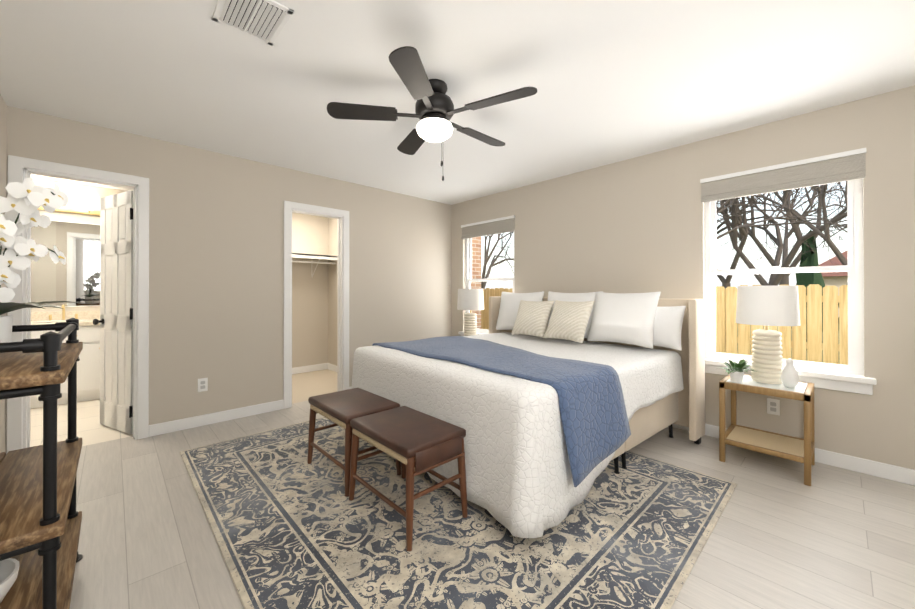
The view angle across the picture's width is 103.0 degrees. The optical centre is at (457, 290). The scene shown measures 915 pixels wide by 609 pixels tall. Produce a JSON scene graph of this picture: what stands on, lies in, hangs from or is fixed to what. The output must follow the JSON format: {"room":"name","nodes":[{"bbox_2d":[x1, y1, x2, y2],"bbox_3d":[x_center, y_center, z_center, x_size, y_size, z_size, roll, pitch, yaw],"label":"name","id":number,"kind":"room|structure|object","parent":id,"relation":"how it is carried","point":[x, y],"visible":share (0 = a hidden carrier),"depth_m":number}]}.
{"room":"bedroom","nodes":[
{"label":"bedroom","id":0,"kind":"room"},
{"bbox_2d":[0,94,11,452],"bbox_3d":[-1.276,-0.041,0.512,0.120,2.440,5.482,0,0,-43],"label":"wall","id":1,"kind":"structure","parent":0,"point":[5,111],"depth_m":2.40},
{"bbox_2d":[31,177,125,311],"bbox_3d":[-4.553,-0.028,4.183,2.650,2.440,0.100,0,0,-43],"label":"wall","id":2,"kind":"structure","parent":0,"point":[76,193],"depth_m":4.22},
{"bbox_2d":[31,220,99,306],"bbox_3d":[-4.569,-0.309,4.092,1.520,0.980,0.008,0,0,-43],"label":"bathroom mirror","id":3,"kind":"object","parent":2,"relation":"attached to","point":[75,277],"visible":0.3,"depth_m":4.18},
{"bbox_2d":[31,309,99,320],"bbox_3d":[-4.564,0.281,4.085,1.820,0.100,0.020,0,0,-43],"label":"backsplash","id":4,"kind":"structure","parent":2,"relation":"attached to","point":[81,315],"depth_m":4.12},
{"bbox_2d":[37,198,99,215],"bbox_3d":[-4.511,-0.984,4.033,0.800,0.170,0.176,0,0,-43],"label":"sconce","id":5,"kind":"object","parent":2,"relation":"attached to","point":[89,204],"visible":0.27,"depth_m":4.19},
{"bbox_2d":[12,107,451,424],"bbox_3d":[-1.609,-0.029,3.897,4.050,2.440,0.110,0,0,-43],"label":"wall","id":6,"kind":"structure","parent":0,"point":[216,265],"depth_m":3.38},
{"bbox_2d":[93,190,132,433],"bbox_3d":[-2.928,0.174,3.102,0.273,2.003,0.548,0,0,-43],"label":"bathroom door","id":7,"kind":"structure","parent":6,"relation":"in","point":[115,321],"depth_m":3.09},
{"bbox_2d":[198,378,207,391],"bbox_3d":[-2.247,0.828,3.207,0.072,0.116,0.009,0,0,-43],"label":"outlet","id":8,"kind":"object","parent":6,"relation":"attached to","point":[202,384],"visible":1,"depth_m":3.21},
{"bbox_2d":[148,400,283,436],"bbox_3d":[-2.133,1.141,3.310,1.040,0.095,0.013,0,0,-43],"label":"baseboard","id":9,"kind":"structure","parent":6,"relation":"attached to","point":[196,421],"depth_m":3.25},
{"bbox_2d":[292,212,327,367],"bbox_3d":[-2.529,-0.025,5.136,1.600,2.440,0.100,0,0,-43],"label":"wall","id":10,"kind":"structure","parent":0,"point":[314,319],"depth_m":5.39},
{"bbox_2d":[292,363,326,373],"bbox_3d":[-2.488,1.147,5.090,1.400,0.095,0.017,0,0,-43],"label":"baseboard","id":11,"kind":"structure","parent":10,"relation":"attached to","point":[317,367],"depth_m":5.37},
{"bbox_2d":[292,253,336,276],"bbox_3d":[-2.358,-0.353,4.957,1.394,0.305,0.402,0,0,-43],"label":"shelf","id":12,"kind":"object","parent":10,"relation":"attached to","point":[310,256],"visible":0.25,"depth_m":5.07},
{"bbox_2d":[328,218,337,365],"bbox_3d":[-1.453,-0.025,5.091,0.100,2.440,1.410,0,0,-43],"label":"wall","id":13,"kind":"structure","parent":0,"point":[332,222],"depth_m":5.47},
{"bbox_2d":[327,363,336,371],"bbox_3d":[-1.493,1.147,5.047,0.013,0.095,1.408,0,0,-43],"label":"baseboard","id":14,"kind":"structure","parent":13,"relation":"attached to","point":[332,367],"depth_m":5.44},
{"bbox_2d":[0,0,914,204],"bbox_3d":[-0.933,-1.295,2.376,5.415,0.080,7.710,0,0,-43],"label":"ceiling","id":15,"kind":"structure","parent":0,"point":[613,81],"depth_m":2.11},
{"bbox_2d":[212,0,293,45],"bbox_3d":[-0.933,-1.250,1.653,0.260,0.014,0.310,0,0,-43],"label":"ceiling vent","id":16,"kind":"object","parent":15,"relation":"in","point":[265,21],"visible":1,"depth_m":1.66},
{"bbox_2d":[327,46,536,180],"bbox_3d":[-0.101,-0.974,2.260,1.164,0.561,1.216,0,0,-43],"label":"ceiling fan","id":17,"kind":"object","parent":15,"relation":"hanging from","point":[435,111],"visible":1,"depth_m":2.13},
{"bbox_2d":[30,369,914,608],"bbox_3d":[-0.940,1.215,2.367,5.205,0.060,7.500,0,0,-43],"label":"floor","id":18,"kind":"structure","parent":0,"point":[782,536],"depth_m":1.82},
{"bbox_2d":[0,318,82,608],"bbox_3d":[-1.557,0.647,1.185,0.438,1.065,0.840,0,0,-43],"label":"shelf unit","id":19,"kind":"object","parent":18,"relation":"on","point":[40,521],"visible":1,"depth_m":1.14},
{"bbox_2d":[0,558,18,602],"bbox_3d":[-1.479,0.930,1.073,0.240,0.110,0.240,0,0,-43],"label":"bowl","id":20,"kind":"object","parent":19,"relation":"on","point":[9,568],"visible":0.96,"depth_m":1.16},
{"bbox_2d":[0,178,92,342],"bbox_3d":[-1.678,-0.093,1.401,0.388,0.638,0.508,0,0,-43],"label":"potted orchid","id":21,"kind":"object","parent":19,"relation":"on","point":[21,250],"visible":1,"depth_m":1.36},
{"bbox_2d":[30,325,99,408],"bbox_3d":[-4.364,0.780,3.872,1.800,0.819,0.602,0,0,-43],"label":"bathroom vanity","id":22,"kind":"object","parent":18,"relation":"on","point":[88,368],"depth_m":3.88},
{"bbox_2d":[31,317,99,324],"bbox_3d":[-4.369,0.351,3.879,1.820,0.040,0.587,0,0,-43],"label":"countertop","id":23,"kind":"structure","parent":22,"relation":"on","point":[89,320],"depth_m":3.90},
{"bbox_2d":[180,417,736,608],"bbox_3d":[-0.165,1.180,2.440,2.410,0.010,2.900,0,0,-43],"label":"oriental rug","id":24,"kind":"object","parent":18,"relation":"on","point":[291,527],"visible":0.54,"depth_m":1.74},
{"bbox_2d":[307,388,400,496],"bbox_3d":[-0.691,0.947,2.404,0.382,0.454,0.580,0,0,-43],"label":"stool","id":25,"kind":"object","parent":24,"relation":"on","point":[343,408],"visible":0.67,"depth_m":2.31},
{"bbox_2d":[349,406,467,550],"bbox_3d":[-0.279,0.946,1.968,0.382,0.454,0.580,0,0,-43],"label":"stool","id":26,"kind":"object","parent":24,"relation":"on","point":[409,439],"visible":1,"depth_m":1.84},
{"bbox_2d":[351,291,704,537],"bbox_3d":[0.446,0.589,3.025,2.075,1.175,2.190,0,0,-40],"label":"bed","id":27,"kind":"object","parent":24,"relation":"on","point":[553,404],"visible":0.94,"depth_m":2.32},
{"bbox_2d":[719,374,814,485],"bbox_3d":[2.132,0.908,2.510,0.420,0.554,0.460,0,0,-43],"label":"nightstand","id":28,"kind":"object","parent":18,"relation":"on","point":[797,449],"visible":0.85,"depth_m":2.45},
{"bbox_2d":[716,359,756,382],"bbox_3d":[1.929,0.550,2.527,0.273,0.160,0.229,0,0,-43],"label":"plant","id":29,"kind":"object","parent":28,"relation":"on","point":[736,371],"visible":1,"depth_m":2.50},
{"bbox_2d":[736,285,800,383],"bbox_3d":[2.154,0.297,2.533,0.344,0.665,0.344,0,0,-43],"label":"lamp","id":30,"kind":"object","parent":28,"relation":"on","point":[766,307],"visible":1,"depth_m":2.46},
{"bbox_2d":[781,358,798,387],"bbox_3d":[2.189,0.534,2.393,0.131,0.190,0.090,0,0,-43],"label":"vase","id":31,"kind":"object","parent":28,"relation":"on","point":[789,376],"visible":1,"depth_m":2.36},
{"bbox_3d":[0.128,0.915,4.633,0.410,0.554,0.440,0,0,-43],"label":"nightstand","id":32,"kind":"object","parent":18,"relation":"on","visible":0},
{"bbox_2d":[457,289,483,335],"bbox_3d":[0.167,0.305,4.645,0.344,0.665,0.344,0,0,-43],"label":"lamp","id":33,"kind":"object","parent":32,"relation":"on","point":[470,299],"visible":0.85,"depth_m":4.54},
{"bbox_2d":[452,85,914,469],"bbox_3d":[1.759,-0.031,3.387,0.110,2.440,5.482,0,0,-43],"label":"wall","id":34,"kind":"structure","parent":0,"point":[633,225],"depth_m":2.84},
{"bbox_2d":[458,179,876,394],"bbox_3d":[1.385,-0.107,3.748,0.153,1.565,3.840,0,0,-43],"label":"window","id":35,"kind":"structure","parent":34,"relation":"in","point":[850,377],"depth_m":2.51},
{"bbox_2d":[461,215,514,238],"bbox_3d":[0.373,-0.819,4.748,0.026,0.195,0.924,0,0,-43],"label":"window blind","id":36,"kind":"object","parent":35,"relation":"attached to","point":[492,226],"visible":0.98,"depth_m":4.71},
{"bbox_2d":[700,148,866,202],"bbox_3d":[2.330,-0.826,2.682,0.026,0.195,0.914,0,0,-43],"label":"window blind","id":37,"kind":"object","parent":35,"relation":"attached to","point":[835,167],"visible":1,"depth_m":2.62},
{"bbox_2d":[767,398,779,415],"bbox_3d":[2.335,0.856,2.688,0.009,0.116,0.072,0,0,-43],"label":"outlet","id":38,"kind":"object","parent":34,"relation":"attached to","point":[773,406],"visible":1,"depth_m":2.69},
{"bbox_2d":[672,424,914,485],"bbox_3d":[1.714,1.141,3.340,0.015,0.095,5.262,0,0,-43],"label":"baseboard","id":39,"kind":"structure","parent":34,"relation":"attached to","point":[879,469],"depth_m":2.38},
{"label":"outside","id":40,"kind":"structure","parent":0,"visible":0},
{"bbox_2d":[737,323,838,362],"bbox_3d":[15.350,1.747,19.930,42.385,0.100,44.000,0,0,-43],"label":"ground","id":41,"kind":"structure","parent":40,"point":[791,340],"depth_m":12.13},
{"bbox_2d":[471,237,480,328],"bbox_3d":[-1.333,-0.171,7.819,1.475,3.650,3.650,0,0,-43],"label":"brick","id":42,"kind":"object","parent":41,"relation":"on","point":[476,257],"depth_m":6.91},
{"bbox_2d":[481,284,847,364],"bbox_3d":[2.716,0.784,6.609,0.145,1.732,18.028,0,0,-43],"label":"fence","id":43,"kind":"object","parent":41,"relation":"on","point":[727,339],"visible":0.19,"depth_m":4.67},
{"bbox_2d":[481,181,847,350],"bbox_3d":[8.297,-2.549,12.131,15.706,8.537,19.702,0,0,-43],"label":"trees","id":44,"kind":"object","parent":41,"relation":"on","point":[807,255],"visible":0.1,"depth_m":9.53},
{"bbox_2d":[819,250,847,317],"bbox_3d":[24.820,-0.297,14.581,8.800,3.950,16.000,0,0,-43],"label":"neighbouring house","id":45,"kind":"structure","parent":41,"relation":"on","point":[838,279],"depth_m":16.76}
]}

